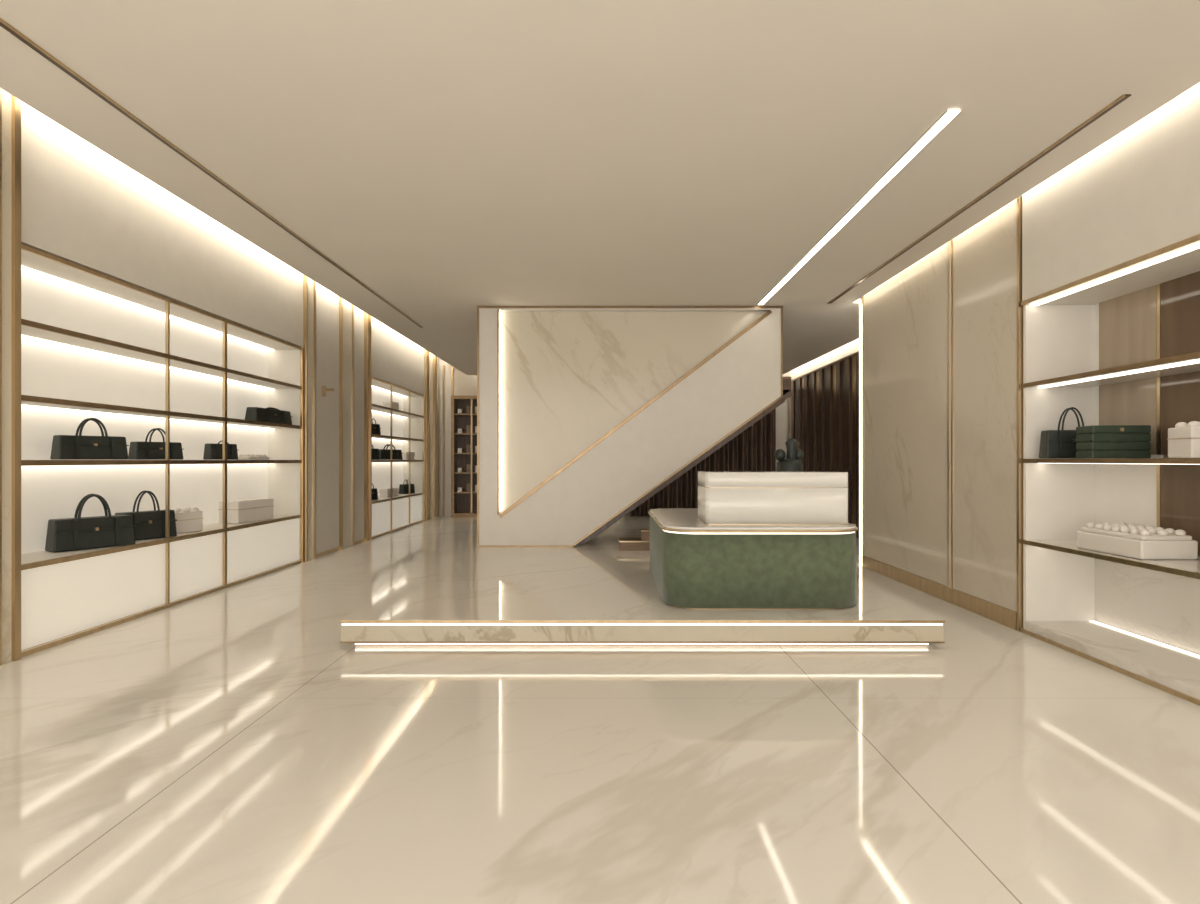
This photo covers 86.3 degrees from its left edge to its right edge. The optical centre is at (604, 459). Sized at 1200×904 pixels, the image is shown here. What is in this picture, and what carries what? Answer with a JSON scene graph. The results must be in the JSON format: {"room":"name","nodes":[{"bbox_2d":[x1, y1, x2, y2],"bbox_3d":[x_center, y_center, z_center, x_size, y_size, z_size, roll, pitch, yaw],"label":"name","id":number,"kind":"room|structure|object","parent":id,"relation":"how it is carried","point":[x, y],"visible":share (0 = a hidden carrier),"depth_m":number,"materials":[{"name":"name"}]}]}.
{"room":"shop","nodes":[
{"label":"shop","id":0,"kind":"room"},
{"bbox_2d":[21,101,438,553],"bbox_3d":[-4.550,-0.720,10.500,0.500,4.340,12.200,0,0,0],"label":"wall","id":1,"kind":"structure","parent":0,"point":[81,205],"depth_m":6.74,"materials":[{"name":"paint"}]},
{"bbox_2d":[0,88,20,665],"bbox_3d":[-4.275,-0.650,4.560,0.050,4.200,0.200,0,0,0],"label":"trim","id":2,"kind":"structure","parent":1,"relation":"attached to","point":[10,106],"depth_m":4.60,"materials":[{"name":"gold metal"}]},
{"bbox_2d":[303,274,315,561],"bbox_3d":[-4.275,-0.650,9.270,0.050,4.200,0.300,0,0,0],"label":"trim","id":3,"kind":"structure","parent":1,"relation":"attached to","point":[309,286],"depth_m":9.26,"materials":[{"name":"gold metal"}]},
{"bbox_2d":[322,386,334,396],"bbox_3d":[-4.220,-1.050,9.775,0.160,0.160,0.090,0,0,0],"label":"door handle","id":4,"kind":"object","parent":1,"relation":"attached to","point":[324,389],"visible":1,"depth_m":9.75,"materials":[{"name":"gold metal"}]},
{"bbox_2d":[316,539,364,557],"bbox_3d":[-4.290,1.425,10.420,0.020,0.050,1.980,0,0,0],"label":"baseboard","id":5,"kind":"structure","parent":1,"relation":"attached to","point":[361,540],"depth_m":10.05,"materials":[{"name":"brown wood"}]},
{"bbox_2d":[339,297,353,549],"bbox_3d":[-4.275,-0.650,10.600,0.050,4.200,0.500,0,0,0],"label":"trim","id":6,"kind":"structure","parent":1,"relation":"attached to","point":[346,309],"depth_m":10.58,"materials":[{"name":"gold metal"}]},
{"bbox_2d":[364,312,371,540],"bbox_3d":[-4.275,-0.650,11.540,0.050,4.200,0.240,0,0,0],"label":"trim","id":7,"kind":"structure","parent":1,"relation":"attached to","point":[367,318],"depth_m":11.45,"materials":[{"name":"gold metal"}]},
{"bbox_2d":[425,350,429,520],"bbox_3d":[-4.275,-0.650,15.375,0.050,4.200,0.250,0,0,0],"label":"trim","id":8,"kind":"structure","parent":1,"relation":"attached to","point":[427,353],"depth_m":15.41,"materials":[{"name":"gold metal"}]},
{"bbox_2d":[433,354,436,517],"bbox_3d":[-4.275,-0.650,16.100,0.050,4.200,0.200,0,0,0],"label":"trim","id":9,"kind":"structure","parent":1,"relation":"attached to","point":[434,356],"depth_m":16.00,"materials":[{"name":"gold metal"}]},
{"bbox_2d":[0,516,1199,903],"bbox_3d":[0.000,1.500,7.400,10.400,0.100,18.800,0,0,0],"label":"floor","id":10,"kind":"structure","parent":0,"point":[224,746],"depth_m":3.03,"materials":[{"name":"stone"}]},
{"bbox_2d":[21,244,302,656],"bbox_3d":[-4.539,-0.070,6.880,0.502,3.040,4.420,0,0,0],"label":"shelving","id":11,"kind":"object","parent":10,"relation":"on","point":[134,360],"visible":0.8,"depth_m":6.29,"materials":[{"name":"white wood"}]},
{"bbox_2d":[50,418,128,459],"bbox_3d":[-4.497,-0.186,5.598,0.174,0.364,0.518,0,0,28],"label":"handbag","id":12,"kind":"object","parent":11,"relation":"in","point":[64,447],"visible":1,"depth_m":5.54,"materials":[{"name":"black leather"}]},
{"bbox_2d":[45,494,135,551],"bbox_3d":[-4.487,0.531,5.598,0.195,0.470,0.598,0,0,30],"label":"handbag","id":13,"kind":"object","parent":11,"relation":"in","point":[80,533],"visible":1,"depth_m":5.53,"materials":[{"name":"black leather"}]},
{"bbox_2d":[115,491,176,539],"bbox_3d":[-4.477,0.532,6.238,0.175,0.468,0.498,0,0,28],"label":"handbag","id":14,"kind":"object","parent":11,"relation":"in","point":[149,524],"visible":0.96,"depth_m":6.22,"materials":[{"name":"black leather"}]},
{"bbox_2d":[128,428,183,459],"bbox_3d":[-4.497,-0.162,6.418,0.174,0.316,0.438,0,0,28],"label":"handbag","id":15,"kind":"object","parent":11,"relation":"in","point":[145,450],"visible":0.9,"depth_m":6.34,"materials":[{"name":"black leather"}]},
{"bbox_2d":[170,507,202,533],"bbox_3d":[-4.500,0.639,6.800,0.204,0.258,0.344,0,0,18],"label":"gift box","id":16,"kind":"object","parent":11,"relation":"in","point":[188,519],"visible":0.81,"depth_m":6.78,"materials":[{"name":"beige leather"}]},
{"bbox_2d":[203,441,237,459],"bbox_3d":[-4.497,-0.116,7.498,0.154,0.224,0.338,0,0,25],"label":"handbag","id":17,"kind":"object","parent":11,"relation":"in","point":[212,451],"visible":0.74,"depth_m":7.39,"materials":[{"name":"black leather"}]},
{"bbox_2d":[218,498,272,523],"bbox_3d":[-4.500,0.634,8.050,0.264,0.268,0.664,0,0,8],"label":"storage box","id":18,"kind":"object","parent":11,"relation":"on","point":[254,509],"visible":1,"depth_m":7.90,"materials":[{"name":"beige leather"}]},
{"bbox_2d":[238,454,269,459],"bbox_3d":[-4.480,-0.037,8.150,0.184,0.070,0.424,0,0,5],"label":"tray","id":19,"kind":"object","parent":11,"relation":"on","point":[241,456],"visible":1,"depth_m":8.05,"materials":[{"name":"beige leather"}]},
{"bbox_2d":[245,407,291,424],"bbox_3d":[-4.496,-0.594,8.580,0.184,0.220,0.796,0,0,5],"label":"handbag","id":20,"kind":"object","parent":11,"relation":"in","point":[269,414],"visible":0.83,"depth_m":8.45,"materials":[{"name":"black leather"}]},
{"bbox_2d":[372,377,423,538],"bbox_3d":[-4.539,-0.040,13.450,0.502,2.980,3.460,0,0,0],"label":"shelving","id":21,"kind":"object","parent":10,"relation":"on","point":[403,428],"visible":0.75,"depth_m":13.99,"materials":[{"name":"gold metal"}]},
{"bbox_2d":[372,484,378,499],"bbox_3d":[-4.516,0.606,12.299,0.165,0.321,0.299,0,0,20],"label":"handbag","id":22,"kind":"object","parent":21,"relation":"in","point":[374,490],"visible":0.28,"depth_m":12.33,"materials":[{"name":"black leather"}]},
{"bbox_2d":[372,445,379,459],"bbox_3d":[-4.516,-0.166,12.199,0.164,0.323,0.498,0,0,20],"label":"handbag","id":23,"kind":"object","parent":21,"relation":"in","point":[375,452],"visible":0.26,"depth_m":12.28,"materials":[{"name":"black leather"}]},
{"bbox_2d":[372,418,380,434],"bbox_3d":[-4.516,-0.644,12.399,0.165,0.321,0.348,0,0,20],"label":"handbag","id":24,"kind":"object","parent":21,"relation":"in","point":[376,428],"visible":0.51,"depth_m":12.43,"materials":[{"name":"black leather"}]},
{"bbox_2d":[379,488,398,496],"bbox_3d":[-4.520,0.679,13.400,0.204,0.178,0.404,0,0,15],"label":"gift box","id":25,"kind":"object","parent":21,"relation":"in","point":[383,492],"visible":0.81,"depth_m":13.23,"materials":[{"name":"beige leather"}]},
{"bbox_2d":[379,444,402,459],"bbox_3d":[-4.516,-0.167,13.399,0.165,0.327,0.697,0,0,20],"label":"handbag","id":26,"kind":"object","parent":21,"relation":"in","point":[384,454],"visible":0.78,"depth_m":13.31,"materials":[{"name":"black leather"}]},
{"bbox_2d":[383,402,398,409],"bbox_3d":[-4.520,-1.131,13.500,0.204,0.178,0.304,0,0,15],"label":"gift box","id":27,"kind":"object","parent":21,"relation":"in","point":[395,405],"visible":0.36,"depth_m":13.41,"materials":[{"name":"beige cardboard"}]},
{"bbox_2d":[399,480,414,493],"bbox_3d":[-4.516,0.605,14.599,0.165,0.321,0.398,0,0,20],"label":"handbag","id":28,"kind":"object","parent":21,"relation":"in","point":[403,488],"visible":0.86,"depth_m":14.47,"materials":[{"name":"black leather"}]},
{"bbox_2d":[402,452,414,459],"bbox_3d":[-4.520,-0.091,14.600,0.204,0.178,0.354,0,0,15],"label":"gift box","id":29,"kind":"object","parent":21,"relation":"in","point":[405,455],"visible":0.79,"depth_m":14.48,"materials":[{"name":"beige cardboard"}]},
{"bbox_2d":[451,396,476,516],"bbox_3d":[-3.250,-0.090,16.395,1.300,3.080,0.390,0,0,0],"label":"tall cabinet","id":30,"kind":"object","parent":10,"relation":"on","point":[463,408],"visible":0.46,"depth_m":16.46,"materials":[{"name":"brown wood"}]},
{"bbox_2d":[477,306,784,546],"bbox_3d":[0.370,-0.469,9.054,4.321,3.374,0.192,0,0,0],"label":"wall","id":31,"kind":"structure","parent":10,"relation":"on","point":[585,414],"depth_m":8.97,"materials":[{"name":"beige stone"}]},
{"bbox_2d":[339,534,944,645],"bbox_3d":[0.285,1.335,7.738,4.618,0.230,5.724,0,0,0],"label":"platform","id":32,"kind":"object","parent":10,"relation":"on","point":[595,592],"visible":0.71,"depth_m":5.05,"materials":[{"name":"beige stone"}]},
{"bbox_2d":[619,529,649,549],"bbox_3d":[0.950,1.023,8.770,1.520,0.390,0.320,0,0,0],"label":"steps","id":33,"kind":"structure","parent":32,"relation":"on","point":[643,543],"depth_m":8.62,"materials":[{"name":"beige stone"}]},
{"bbox_2d":[576,377,790,544],"bbox_3d":[1.100,0.012,9.770,3.140,2.412,1.200,0,0,0],"label":"staircase","id":34,"kind":"structure","parent":32,"relation":"on","point":[786,380],"depth_m":9.17,"materials":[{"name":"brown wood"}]},
{"bbox_2d":[649,508,857,608],"bbox_3d":[1.310,0.885,6.250,1.664,0.670,2.124,0,0,0],"label":"counter","id":35,"kind":"object","parent":32,"relation":"on","point":[694,564],"depth_m":5.20,"materials":[{"name":"green stone"}]},
{"bbox_2d":[698,471,848,524],"bbox_3d":[1.475,0.328,5.720,1.236,0.445,0.526,0,0,0],"label":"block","id":36,"kind":"object","parent":35,"relation":"on","point":[724,497],"visible":1,"depth_m":5.46,"materials":[{"name":"white stone"}]},
{"bbox_2d":[774,439,803,470],"bbox_3d":[1.829,0.170,6.351,0.261,0.760,0.258,0,0,29],"label":"vase","id":37,"kind":"object","parent":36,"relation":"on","point":[792,462],"visible":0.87,"depth_m":6.30,"materials":[{"name":"ceramic"}]},
{"bbox_2d":[1021,234,1199,705],"bbox_3d":[3.819,0.058,3.910,0.622,2.785,2.980,0,0,0],"label":"display niche","id":38,"kind":"object","parent":10,"relation":"on","point":[1119,344],"visible":0.87,"depth_m":4.98,"materials":[{"name":"white stone"}]},
{"bbox_2d":[1039,407,1083,457],"bbox_3d":[3.749,-0.219,5.156,0.398,0.410,0.165,0,0,12],"label":"handbag","id":39,"kind":"object","parent":38,"relation":"in","point":[1058,443],"visible":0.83,"depth_m":5.12,"materials":[{"name":"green leather"}]},
{"bbox_2d":[1076,425,1150,457],"bbox_3d":[3.790,-0.133,4.777,0.400,0.242,0.206,0,0,6],"label":"case","id":40,"kind":"object","parent":38,"relation":"on","point":[1095,441],"visible":0.99,"depth_m":4.69,"materials":[{"name":"green leather"}]},
{"bbox_2d":[1077,523,1197,559],"bbox_3d":[3.780,0.570,4.580,0.380,0.197,0.600,0,0,0],"label":"tray","id":41,"kind":"object","parent":38,"relation":"on","point":[1142,542],"visible":1,"depth_m":4.37,"materials":[{"name":"beige leather"}]},
{"bbox_2d":[1167,421,1199,457],"bbox_3d":[3.830,-0.129,4.080,0.304,0.234,0.224,0,0,10],"label":"gift box","id":42,"kind":"object","parent":38,"relation":"in","point":[1184,439],"visible":0.99,"depth_m":4.06,"materials":[{"name":"white cardboard"}]},
{"bbox_2d":[0,0,1199,374],"bbox_3d":[0.000,-2.565,7.400,10.000,0.810,18.800,0,0,0],"label":"ceiling","id":43,"kind":"structure","parent":0,"point":[453,158],"depth_m":4.04,"materials":[{"name":"paint"}]},
{"bbox_2d":[0,18,422,327],"bbox_3d":[-2.975,-2.153,4.200,0.046,0.014,12.400,0,0,0],"label":"trim","id":44,"kind":"structure","parent":43,"relation":"attached to","point":[3,24],"depth_m":4.25,"materials":[{"name":"brown metal"}]},
{"bbox_2d":[757,109,960,304],"bbox_3d":[2.150,-2.153,6.400,0.088,0.014,4.920,0,0,0],"label":"recessed light","id":45,"kind":"object","parent":43,"relation":"in","point":[947,116],"visible":1,"depth_m":5.08,"materials":[{"name":"beige plastic"}]},
{"bbox_2d":[828,94,1130,303],"bbox_3d":[3.085,-2.153,6.290,0.046,0.014,5.020,0,0,0],"label":"trim","id":46,"kind":"structure","parent":43,"relation":"attached to","point":[1124,96],"depth_m":4.89,"materials":[{"name":"brown metal"}]},
{"bbox_2d":[439,358,788,515],"bbox_3d":[0.000,-0.720,16.700,10.000,4.340,0.200,0,0,0],"label":"wall","id":47,"kind":"structure","parent":0,"point":[463,384],"depth_m":16.60,"materials":[{"name":"paint"}]},
{"bbox_2d":[443,365,452,515],"bbox_3d":[-4.065,-0.500,16.575,0.270,3.900,0.050,0,0,0],"label":"trim","id":48,"kind":"structure","parent":47,"relation":"attached to","point":[443,365],"depth_m":16.55,"materials":[{"name":"gold metal"}]},
{"bbox_2d":[625,408,775,515],"bbox_3d":[2.450,-0.200,16.460,4.000,3.280,0.240,0,0,0],"label":"slatted wall panel","id":49,"kind":"object","parent":47,"relation":"hanging from","point":[753,449],"visible":0.14,"depth_m":16.43,"materials":[{"name":"brown wood"}]},
{"bbox_2d":[789,338,858,379],"bbox_3d":[4.890,-0.720,12.700,0.220,4.340,7.800,0,0,0],"label":"wall","id":50,"kind":"structure","parent":0,"point":[852,347],"depth_m":13.75,"materials":[{"name":"paint"}]},
{"bbox_2d":[789,351,858,537],"bbox_3d":[4.728,-0.280,12.645,0.095,3.460,7.590,0,0,0],"label":"wall panel","id":51,"kind":"object","parent":50,"relation":"attached to","point":[823,401],"visible":0.35,"depth_m":13.32,"materials":[{"name":"brown wood"}]},
{"bbox_2d":[1022,82,1199,300],"bbox_3d":[3.830,-2.115,1.700,0.620,1.550,7.400,0,0,0],"label":"wall","id":52,"kind":"structure","parent":0,"point":[1136,194],"depth_m":4.39,"materials":[{"name":"paint"}]},
{"bbox_3d":[4.075,-0.720,7.090,1.050,4.340,3.340,0,0,0],"label":"wall","id":53,"kind":"structure","parent":0,"visible":0},
{"bbox_2d":[862,556,1016,629],"bbox_3d":[3.525,1.375,7.075,0.050,0.150,3.250,0,0,0],"label":"baseboard","id":54,"kind":"structure","parent":53,"relation":"attached to","point":[999,614],"depth_m":6.52,"materials":[{"name":"brown wood"}]},
{"bbox_2d":[862,195,1022,630],"bbox_3d":[3.525,-0.650,7.085,0.050,4.200,3.340,0,0,0],"label":"wall panel","id":55,"kind":"object","parent":53,"relation":"attached to","point":[942,338],"visible":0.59,"depth_m":6.50,"materials":[{"name":"beige stone"}]},
{"bbox_2d":[859,304,861,565],"bbox_3d":[3.519,-0.345,8.783,0.042,3.590,0.035,0,0,0],"label":"led light","id":56,"kind":"object","parent":55,"relation":"attached to","point":[860,305],"visible":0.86,"depth_m":8.77,"materials":[{"name":"beige plastic"}]}
]}

